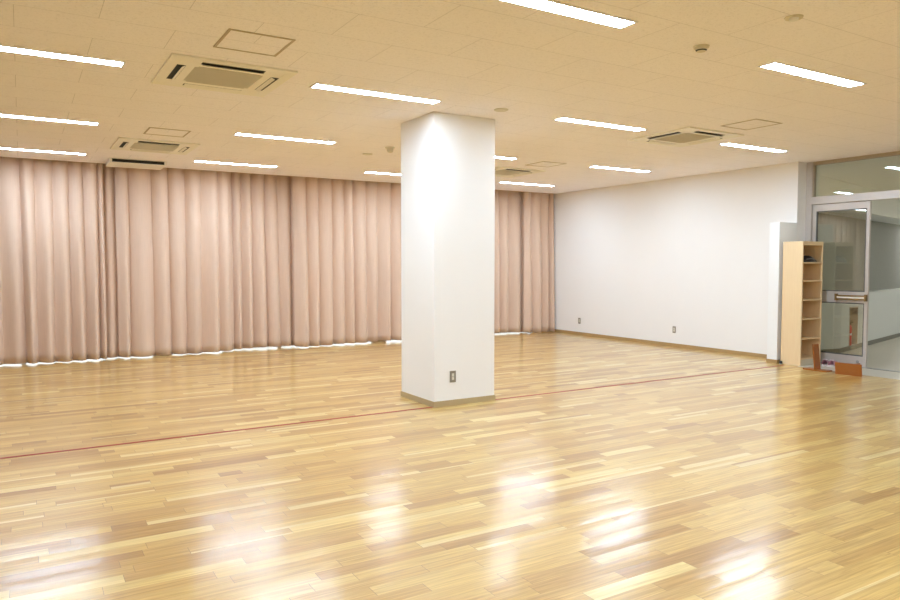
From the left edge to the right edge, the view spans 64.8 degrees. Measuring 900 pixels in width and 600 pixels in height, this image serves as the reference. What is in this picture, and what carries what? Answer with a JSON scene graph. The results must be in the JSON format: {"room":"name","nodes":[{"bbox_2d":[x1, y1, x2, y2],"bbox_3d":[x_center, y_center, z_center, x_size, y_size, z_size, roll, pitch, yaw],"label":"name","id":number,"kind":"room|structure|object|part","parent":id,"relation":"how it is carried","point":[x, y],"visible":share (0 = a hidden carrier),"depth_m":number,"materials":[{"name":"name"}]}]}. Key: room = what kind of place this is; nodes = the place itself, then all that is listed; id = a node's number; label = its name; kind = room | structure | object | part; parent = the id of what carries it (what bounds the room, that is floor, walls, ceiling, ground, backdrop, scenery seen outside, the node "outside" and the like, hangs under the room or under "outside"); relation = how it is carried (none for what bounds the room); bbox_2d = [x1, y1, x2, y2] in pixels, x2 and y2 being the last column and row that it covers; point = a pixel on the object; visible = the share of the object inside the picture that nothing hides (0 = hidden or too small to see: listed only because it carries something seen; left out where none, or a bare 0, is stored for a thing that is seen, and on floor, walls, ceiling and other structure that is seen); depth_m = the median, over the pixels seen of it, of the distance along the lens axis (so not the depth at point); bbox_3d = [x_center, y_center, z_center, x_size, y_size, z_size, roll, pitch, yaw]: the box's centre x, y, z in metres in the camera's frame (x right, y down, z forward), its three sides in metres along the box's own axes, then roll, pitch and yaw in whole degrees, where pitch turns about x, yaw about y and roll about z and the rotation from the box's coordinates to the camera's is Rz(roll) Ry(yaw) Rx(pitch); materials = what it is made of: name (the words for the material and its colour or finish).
{"room":"community hall","nodes":[
{"label":"community hall","id":0,"kind":"room"},
{"bbox_2d":[401,112,494,407],"bbox_3d":[-0.030,-0.421,7.705,0.766,3.000,0.744,-2,3,-31],"label":"pillar","id":1,"kind":"structure","parent":0,"point":[448,160],"depth_m":7.41,"materials":[{"name":"white paint"}]},
{"bbox_3d":[-0.030,1.048,7.777,0.766,0.058,0.744,-2,3,-31],"label":"baseboard","id":2,"kind":"part","parent":1,"relation":"part of","materials":[{"name":"beige wood"}]},
{"bbox_2d":[450,371,455,382],"bbox_3d":[0.030,0.795,7.370,0.072,0.120,0.010,-2,3,-31],"label":"wall outlet","id":3,"kind":"object","parent":1,"relation":"attached to","point":[452,373],"visible":1,"depth_m":7.37,"materials":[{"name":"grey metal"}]},
{"bbox_2d":[0,331,899,599],"bbox_3d":[6.363,1.073,8.871,32.000,0.100,17.500,-2,3,-31],"label":"floor","id":4,"kind":"structure","parent":0,"point":[778,482],"depth_m":4.85,"materials":[{"name":"brown wood"}]},
{"bbox_2d":[0,407,431,458],"bbox_3d":[-4.154,1.218,4.894,9.280,0.001,0.036,-2,3,-31],"label":"tape","id":5,"kind":"object","parent":4,"relation":"on","point":[425,407],"visible":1,"depth_m":6.11,"materials":[{"name":"red plastic"}]},
{"bbox_2d":[495,365,784,399],"bbox_3d":[2.666,1.016,9.008,5.124,0.001,0.036,-2,3,-31],"label":"tape","id":6,"kind":"object","parent":4,"relation":"on","point":[779,365],"visible":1,"depth_m":8.74,"materials":[{"name":"red plastic"}]},
{"bbox_2d":[767,222,796,359],"bbox_3d":[4.978,-0.110,10.645,0.418,2.090,0.165,-2,3,-31],"label":"wall pier","id":7,"kind":"object","parent":4,"relation":"on","point":[780,232],"visible":0.7,"depth_m":10.52,"materials":[{"name":"white paint"}]},
{"bbox_2d":[766,359,780,363],"bbox_3d":[4.861,0.910,10.619,0.158,0.055,0.175,-2,3,-31],"label":"baseboard","id":8,"kind":"object","parent":7,"relation":"attached to","point":[767,360],"visible":0.82,"depth_m":10.56,"materials":[{"name":"brown wood"}]},
{"bbox_2d":[781,241,823,365],"bbox_3d":[5.185,0.044,10.453,0.500,1.800,0.310,-2,3,-31],"label":"shelf unit","id":9,"kind":"object","parent":4,"relation":"on","point":[802,281],"visible":0.98,"depth_m":10.40,"materials":[{"name":"brown wood"}]},
{"bbox_3d":[4.980,0.050,10.329,0.020,1.800,0.310,-2,3,-31],"label":"panel","id":10,"kind":"part","parent":9,"relation":"part of","materials":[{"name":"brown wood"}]},
{"bbox_2d":[803,255,816,261],"bbox_3d":[5.243,-0.602,10.381,0.397,0.099,0.156,-2,3,-31],"label":"pouch","id":11,"kind":"object","parent":9,"relation":"on","point":[807,258],"visible":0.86,"depth_m":10.29,"materials":[{"name":"black fabric"}]},
{"bbox_3d":[5.391,0.038,10.577,0.020,1.800,0.310,-2,3,-31],"label":"panel","id":12,"kind":"part","parent":9,"relation":"part of","materials":[{"name":"brown wood"}]},
{"bbox_2d":[803,344,831,371],"bbox_3d":[5.072,0.792,9.814,0.211,0.370,0.330,-2,3,-31],"label":"wooden stand","id":13,"kind":"object","parent":4,"relation":"on","point":[815,347],"visible":1,"depth_m":9.80,"materials":[{"name":"orange wood"}]},
{"bbox_3d":[5.095,0.967,9.836,0.160,0.017,0.330,-2,3,-31],"label":"board","id":14,"kind":"part","parent":13,"relation":"part of","materials":[{"name":"orange wood"}]},
{"bbox_2d":[821,359,828,365],"bbox_3d":[5.456,0.903,10.308,0.092,0.098,0.249,3,4,44],"label":"slipper","id":15,"kind":"object","parent":4,"relation":"on","point":[825,362],"visible":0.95,"depth_m":10.30,"materials":[{"name":"fabric"}]},
{"bbox_2d":[827,359,836,366],"bbox_3d":[5.520,0.907,10.231,0.249,0.098,0.092,-1,3,-26],"label":"slipper","id":16,"kind":"object","parent":4,"relation":"on","point":[831,362],"visible":0.66,"depth_m":10.21,"materials":[{"name":"fabric"}]},
{"bbox_2d":[835,362,861,376],"bbox_3d":[5.411,0.911,9.502,0.396,0.160,0.330,-2,4,-39],"label":"wooden stand","id":17,"kind":"object","parent":4,"relation":"on","point":[850,369],"visible":1,"depth_m":9.38,"materials":[{"name":"orange wood"}]},
{"bbox_2d":[0,0,899,193],"bbox_3d":[6.363,-2.123,8.714,32.000,0.300,17.500,-2,3,-31],"label":"ceiling","id":18,"kind":"structure","parent":0,"point":[476,57],"depth_m":6.07,"materials":[{"name":"beige paint"}]},
{"bbox_2d":[0,147,86,154],"bbox_3d":[-5.590,-2.011,9.551,1.247,0.006,0.156,-2,3,-31],"label":"recessed light","id":19,"kind":"object","parent":18,"relation":"in","point":[5,148],"visible":1,"depth_m":9.61,"materials":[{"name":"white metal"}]},
{"bbox_2d":[0,113,98,125],"bbox_3d":[-4.375,-1.907,7.437,1.247,0.006,0.156,-2,3,-31],"label":"recessed light","id":20,"kind":"object","parent":18,"relation":"in","point":[1,115],"visible":1,"depth_m":7.50,"materials":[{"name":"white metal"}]},
{"bbox_2d":[0,45,125,66],"bbox_3d":[-3.037,-1.794,5.134,1.247,0.006,0.156,-2,3,-31],"label":"recessed light","id":21,"kind":"object","parent":18,"relation":"in","point":[3,48],"visible":1,"depth_m":5.24,"materials":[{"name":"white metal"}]},
{"bbox_2d":[106,158,166,169],"bbox_3d":[-4.710,-2.038,10.643,0.770,0.058,0.580,-2,3,-31],"label":"air vent","id":22,"kind":"object","parent":18,"relation":"attached to","point":[111,162],"visible":1,"depth_m":10.50,"materials":[{"name":"beige plastic"}]},
{"bbox_2d":[110,137,199,154],"bbox_3d":[-3.832,-1.981,9.200,0.950,0.032,0.950,-2,3,-31],"label":"air conditioner","id":23,"kind":"object","parent":18,"relation":"attached to","point":[122,143],"visible":1,"depth_m":9.14,"materials":[{"name":"beige plastic"}]},
{"bbox_2d":[130,143,178,150],"bbox_3d":[-3.832,-1.988,9.200,0.530,0.012,0.530,-2,3,-31],"label":"grille","id":24,"kind":"object","parent":23,"relation":"attached to","point":[139,146],"depth_m":9.22,"materials":[{"name":"beige plastic"}]},
{"bbox_2d":[143,127,190,136],"bbox_3d":[-3.289,-1.947,8.243,0.450,0.005,0.450,-2,3,-31],"label":"ceiling access panel","id":25,"kind":"object","parent":18,"relation":"attached to","point":[151,130],"visible":1,"depth_m":8.25,"materials":[{"name":"beige metal"}]},
{"bbox_2d":[151,53,297,96],"bbox_3d":[-1.861,-1.814,5.809,0.950,0.032,0.950,-2,3,-31],"label":"air conditioner","id":26,"kind":"object","parent":18,"relation":"attached to","point":[179,70],"visible":1,"depth_m":5.74,"materials":[{"name":"beige plastic"}]},
{"bbox_2d":[184,66,261,88],"bbox_3d":[-1.861,-1.821,5.809,0.530,0.012,0.530,-2,3,-31],"label":"grille","id":27,"kind":"object","parent":26,"relation":"attached to","point":[202,75],"depth_m":5.80,"materials":[{"name":"beige plastic"}]},
{"bbox_2d":[193,160,277,167],"bbox_3d":[-3.253,-2.073,10.820,1.247,0.006,0.156,-2,3,-31],"label":"recessed light","id":28,"kind":"object","parent":18,"relation":"in","point":[195,160],"visible":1,"depth_m":10.76,"materials":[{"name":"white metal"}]},
{"bbox_2d":[213,28,295,56],"bbox_3d":[-1.365,-1.785,4.935,0.450,0.005,0.450,-2,3,-31],"label":"ceiling access panel","id":29,"kind":"object","parent":18,"relation":"attached to","point":[232,39],"visible":1,"depth_m":4.92,"materials":[{"name":"beige metal"}]},
{"bbox_2d":[229,172,294,349],"bbox_3d":[-3.284,-0.741,12.326,1.343,3.155,0.189,-2,3,-31],"label":"curtain","id":30,"kind":"object","parent":18,"relation":"hanging from","point":[261,205],"visible":0.81,"depth_m":12.34,"materials":[{"name":"pink fabric"}]},
{"bbox_2d":[233,132,336,143],"bbox_3d":[-1.989,-1.966,8.643,1.247,0.006,0.156,-2,3,-31],"label":"recessed light","id":31,"kind":"object","parent":18,"relation":"in","point":[236,133],"visible":1,"depth_m":8.63,"materials":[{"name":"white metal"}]},
{"bbox_2d":[309,83,441,103],"bbox_3d":[-0.645,-1.856,6.402,1.247,0.006,0.156,-2,3,-31],"label":"recessed light","id":32,"kind":"object","parent":18,"relation":"in","point":[316,85],"visible":1,"depth_m":6.37,"materials":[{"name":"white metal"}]},
{"bbox_2d":[363,171,400,174],"bbox_3d":[-0.872,-2.135,12.070,1.247,0.006,0.156,-2,3,-31],"label":"recessed light","id":33,"kind":"object","parent":18,"relation":"in","point":[366,171],"visible":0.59,"depth_m":11.92,"materials":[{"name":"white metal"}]},
{"bbox_2d":[385,146,394,152],"bbox_3d":[-0.785,-1.966,9.300,0.132,0.070,0.132,-2,3,-31],"label":"smoke detector","id":34,"kind":"object","parent":18,"relation":"attached to","point":[390,149],"visible":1,"depth_m":9.27,"materials":[{"name":"beige plastic"}]},
{"bbox_2d":[494,108,507,111],"bbox_3d":[0.508,-1.886,7.045,0.144,0.010,0.144,-2,3,-31],"label":"ceiling speaker","id":35,"kind":"object","parent":18,"relation":"attached to","point":[496,109],"visible":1,"depth_m":7.02,"materials":[{"name":"beige plastic"}]},
{"bbox_2d":[495,156,517,159],"bbox_3d":[0.412,-2.032,9.986,1.247,0.006,0.156,-2,3,-31],"label":"recessed light","id":36,"kind":"object","parent":18,"relation":"in","point":[497,157],"visible":0.41,"depth_m":10.24,"materials":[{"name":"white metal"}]},
{"bbox_2d":[494,190,523,332],"bbox_3d":[0.717,-0.858,14.739,2.236,3.159,0.183,-2,3,-31],"label":"curtain","id":37,"kind":"object","parent":18,"relation":"hanging from","point":[509,205],"visible":0.34,"depth_m":15.09,"materials":[{"name":"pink fabric"}]},
{"bbox_2d":[495,166,545,177],"bbox_3d":[0.913,-2.106,11.747,0.950,0.032,0.950,-2,3,-31],"label":"air conditioner","id":38,"kind":"object","parent":18,"relation":"attached to","point":[510,172],"visible":0.65,"depth_m":11.61,"materials":[{"name":"beige plastic"}]},
{"bbox_2d":[495,170,524,174],"bbox_3d":[0.913,-2.113,11.746,0.530,0.012,0.530,-2,3,-31],"label":"grille","id":39,"kind":"object","parent":38,"relation":"attached to","point":[498,172],"depth_m":11.73,"materials":[{"name":"beige plastic"}]},
{"bbox_2d":[498,182,555,186],"bbox_3d":[1.477,-2.205,13.498,1.247,0.006,0.156,-2,3,-31],"label":"recessed light","id":40,"kind":"object","parent":18,"relation":"in","point":[498,182],"visible":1,"depth_m":13.54,"materials":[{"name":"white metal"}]},
{"bbox_2d":[501,182,549,185],"bbox_3d":[1.477,-2.206,13.498,1.215,0.004,0.124,-2,3,-31],"label":"diffuser","id":41,"kind":"object","parent":40,"relation":"attached to","point":[501,182],"depth_m":13.41,"materials":[{"name":"white plastic"}]},
{"bbox_2d":[527,161,566,166],"bbox_3d":[1.464,-2.075,10.854,0.450,0.005,0.450,-2,3,-31],"label":"ceiling access panel","id":42,"kind":"object","parent":18,"relation":"attached to","point":[543,163],"visible":1,"depth_m":10.88,"materials":[{"name":"beige metal"}]},
{"bbox_2d":[497,0,637,28],"bbox_3d":[0.620,-1.750,4.242,1.247,0.006,0.156,-2,3,-31],"label":"recessed light","id":43,"kind":"object","parent":18,"relation":"in","point":[550,6],"visible":1,"depth_m":4.33,"materials":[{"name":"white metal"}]},
{"bbox_2d":[553,117,646,130],"bbox_3d":[1.665,-1.924,7.778,1.247,0.006,0.156,-2,3,-31],"label":"recessed light","id":44,"kind":"object","parent":18,"relation":"in","point":[565,119],"visible":1,"depth_m":7.76,"materials":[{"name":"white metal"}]},
{"bbox_2d":[589,166,650,171],"bbox_3d":[2.740,-2.101,11.390,1.247,0.006,0.156,-2,3,-31],"label":"recessed light","id":45,"kind":"object","parent":18,"relation":"in","point":[603,167],"visible":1,"depth_m":11.38,"materials":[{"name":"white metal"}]},
{"bbox_2d":[627,126,743,146],"bbox_3d":[2.828,-1.949,8.550,0.950,0.032,0.950,-2,3,-31],"label":"air conditioner","id":46,"kind":"object","parent":18,"relation":"attached to","point":[687,136],"visible":1,"depth_m":8.50,"materials":[{"name":"beige plastic"}]},
{"bbox_2d":[655,133,714,142],"bbox_3d":[2.828,-1.956,8.550,0.530,0.012,0.530,-2,3,-31],"label":"grille","id":47,"kind":"object","parent":46,"relation":"attached to","point":[682,137],"depth_m":8.57,"materials":[{"name":"beige plastic"}]},
{"bbox_2d":[693,44,709,52],"bbox_3d":[1.774,-1.771,5.009,0.110,0.040,0.110,-2,3,-31],"label":"smoke detector","id":48,"kind":"object","parent":18,"relation":"attached to","point":[700,48],"visible":1,"depth_m":4.98,"materials":[{"name":"beige plastic"}]},
{"bbox_2d":[722,119,782,129],"bbox_3d":[3.306,-1.925,7.788,0.450,0.005,0.450,-2,3,-31],"label":"ceiling access panel","id":49,"kind":"object","parent":18,"relation":"attached to","point":[754,123],"visible":1,"depth_m":7.78,"materials":[{"name":"beige metal"}]},
{"bbox_2d":[718,143,786,152],"bbox_3d":[4.002,-2.000,9.322,1.247,0.006,0.156,-2,3,-31],"label":"recessed light","id":50,"kind":"object","parent":18,"relation":"in","point":[724,144],"visible":1,"depth_m":9.29,"materials":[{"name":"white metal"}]},
{"bbox_2d":[784,14,803,21],"bbox_3d":[2.142,-1.750,4.420,0.110,0.024,0.110,-2,3,-31],"label":"smoke detector","id":51,"kind":"object","parent":18,"relation":"attached to","point":[795,17],"visible":1,"depth_m":4.40,"materials":[{"name":"beige plastic"}]},
{"bbox_2d":[758,61,866,87],"bbox_3d":[2.963,-1.825,5.766,1.247,0.006,0.156,-2,3,-31],"label":"recessed light","id":52,"kind":"object","parent":18,"relation":"in","point":[774,66],"visible":1,"depth_m":5.73,"materials":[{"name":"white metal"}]},
{"bbox_3d":[-4.569,-2.304,11.335,15.900,0.025,0.060,-2,3,-31],"label":"rail","id":53,"kind":"object","parent":18,"relation":"attached to","visible":0},
{"bbox_2d":[0,157,106,364],"bbox_3d":[-6.446,-0.633,10.202,2.694,3.163,0.196,-2,3,-31],"label":"curtain","id":54,"kind":"object","parent":53,"relation":"hanging from","point":[53,280],"visible":0.9,"depth_m":10.53,"materials":[{"name":"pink fabric"}]},
{"bbox_2d":[103,164,118,357],"bbox_3d":[-5.276,-0.677,11.057,0.306,3.158,0.130,-2,3,-31],"label":"curtain","id":55,"kind":"object","parent":53,"relation":"hanging from","point":[109,187],"visible":0.66,"depth_m":11.04,"materials":[{"name":"pink fabric"}]},
{"bbox_2d":[115,167,231,356],"bbox_3d":[-4.410,-0.694,11.447,1.740,3.163,0.179,-2,3,-31],"label":"curtain","id":56,"kind":"object","parent":53,"relation":"hanging from","point":[173,224],"visible":0.97,"depth_m":11.43,"materials":[{"name":"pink fabric"}]},
{"bbox_2d":[293,176,401,346],"bbox_3d":[-1.400,-0.783,13.244,3.086,3.162,0.219,-2,3,-31],"label":"curtain","id":57,"kind":"object","parent":53,"relation":"hanging from","point":[347,233],"visible":0.62,"depth_m":12.97,"materials":[{"name":"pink fabric"}]},
{"bbox_2d":[523,192,554,332],"bbox_3d":[1.936,-0.882,15.263,0.786,3.162,0.177,-2,3,-31],"label":"curtain","id":58,"kind":"object","parent":53,"relation":"hanging from","point":[538,254],"visible":0.92,"depth_m":15.25,"materials":[{"name":"pink fabric"}]},
{"bbox_2d":[554,162,806,353],"bbox_3d":[3.627,-0.858,13.525,0.280,3.300,6.550,-2,3,-31],"label":"wall","id":59,"kind":"structure","parent":0,"point":[643,260],"depth_m":12.60,"materials":[{"name":"white paint"}]},
{"bbox_2d":[552,329,766,357],"bbox_3d":[3.568,0.769,13.421,0.012,0.060,5.965,-2,3,-31],"label":"baseboard","id":60,"kind":"structure","parent":59,"relation":"attached to","point":[556,330],"depth_m":12.77,"materials":[{"name":"brown wood"}]},
{"bbox_2d":[816,174,899,218],"bbox_3d":[11.492,-2.146,17.340,17.300,0.500,0.040,-3,4,-45],"label":"wall","id":61,"kind":"structure","parent":0,"point":[825,186],"depth_m":13.62,"materials":[{"name":"beige paint"}]},
{"bbox_2d":[818,213,899,290],"bbox_3d":[10.988,-0.983,17.904,17.300,3.120,0.150,-3,4,-45],"label":"glass pane","id":62,"kind":"structure","parent":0,"point":[843,238],"depth_m":15.92,"materials":[{"name":"clear glass"}]},
{"bbox_2d":[819,210,899,224],"bbox_3d":[11.259,-1.968,17.583,17.300,0.120,0.620,-3,4,-45],"label":"ceiling","id":63,"kind":"structure","parent":0,"point":[852,214],"depth_m":15.23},
{"bbox_2d":[821,288,899,348],"bbox_3d":[10.509,0.190,15.951,14.336,0.970,0.736,-3,4,-42],"label":"wall","id":64,"kind":"structure","parent":0,"point":[884,305],"depth_m":12.90,"materials":[{"name":"grey paint"}]},
{"bbox_2d":[821,349,839,352],"bbox_3d":[5.784,0.856,11.518,1.450,0.075,0.012,-1,3,-21],"label":"baseboard","id":65,"kind":"structure","parent":64,"relation":"attached to","point":[825,350],"depth_m":11.71,"materials":[{"name":"grey plastic"}]},
{"bbox_2d":[849,306,857,344],"bbox_3d":[6.924,0.457,12.337,0.470,0.690,0.174,-3,4,-45],"label":"trim","id":66,"kind":"structure","parent":64,"relation":"attached to","point":[853,315],"depth_m":12.46,"materials":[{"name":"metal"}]},
{"bbox_2d":[849,322,853,345],"bbox_3d":[6.911,0.571,12.311,0.140,0.435,0.125,1,3,21],"label":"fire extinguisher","id":67,"kind":"object","parent":66,"relation":"on","point":[850,340],"visible":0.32,"depth_m":12.26,"materials":[{"name":"red metal"}]},
{"bbox_2d":[839,333,899,352],"bbox_3d":[11.073,0.618,16.354,13.000,0.075,0.012,-3,4,-45],"label":"baseboard","id":68,"kind":"structure","parent":64,"relation":"attached to","point":[844,349],"depth_m":13.04,"materials":[{"name":"grey plastic"}]},
{"bbox_3d":[9.171,-0.257,4.363,0.280,3.000,7.000,-2,3,-31],"label":"wall","id":69,"kind":"structure","parent":0,"visible":0},
{"bbox_2d":[805,151,899,240],"bbox_3d":[6.444,-0.490,9.106,0.100,3.000,3.950,-2,3,-31],"label":"window","id":70,"kind":"structure","parent":69,"relation":"in","point":[811,199],"depth_m":10.39,"materials":[{"name":"metal"}]},
{"bbox_3d":[5.446,-0.571,10.756,0.100,3.000,0.090,-2,3,-31],"label":"frame post","id":71,"kind":"part","parent":70,"relation":"part of","materials":[{"name":"metal"}]},
{"bbox_3d":[5.473,-1.780,10.652,0.060,0.475,0.015,-2,3,-31],"label":"frame","id":72,"kind":"part","parent":70,"relation":"part of","materials":[{"name":"beige metal"}]},
{"bbox_3d":[6.467,-1.962,8.995,0.060,0.050,3.860,-2,3,-31],"label":"head frame","id":73,"kind":"part","parent":70,"relation":"part of","materials":[{"name":"beige metal"}]},
{"bbox_2d":[812,201,899,371],"bbox_3d":[6.457,-0.168,9.077,0.103,2.360,3.860,-2,3,-31],"label":"door","id":74,"kind":"structure","parent":69,"relation":"in","point":[828,296],"depth_m":10.15,"materials":[{"name":"metal"}]},
{"bbox_3d":[5.695,0.864,10.423,0.040,0.145,0.742,-2,3,-31],"label":"rail","id":75,"kind":"part","parent":74,"relation":"part of","materials":[{"name":"metal"}]},
{"bbox_3d":[5.695,-1.361,10.314,0.040,0.100,0.742,-2,3,-31],"label":"rail","id":76,"kind":"part","parent":74,"relation":"part of","materials":[{"name":"metal"}]},
{"bbox_3d":[5.695,-0.047,10.378,0.040,0.160,0.742,-2,3,-31],"label":"rail","id":77,"kind":"part","parent":74,"relation":"part of","materials":[{"name":"metal"}]},
{"bbox_3d":[5.745,-0.036,10.186,0.006,0.026,0.390,-2,3,-31],"label":"push plate","id":78,"kind":"part","parent":74,"relation":"part of","materials":[{"name":"silver metal"}]}
]}

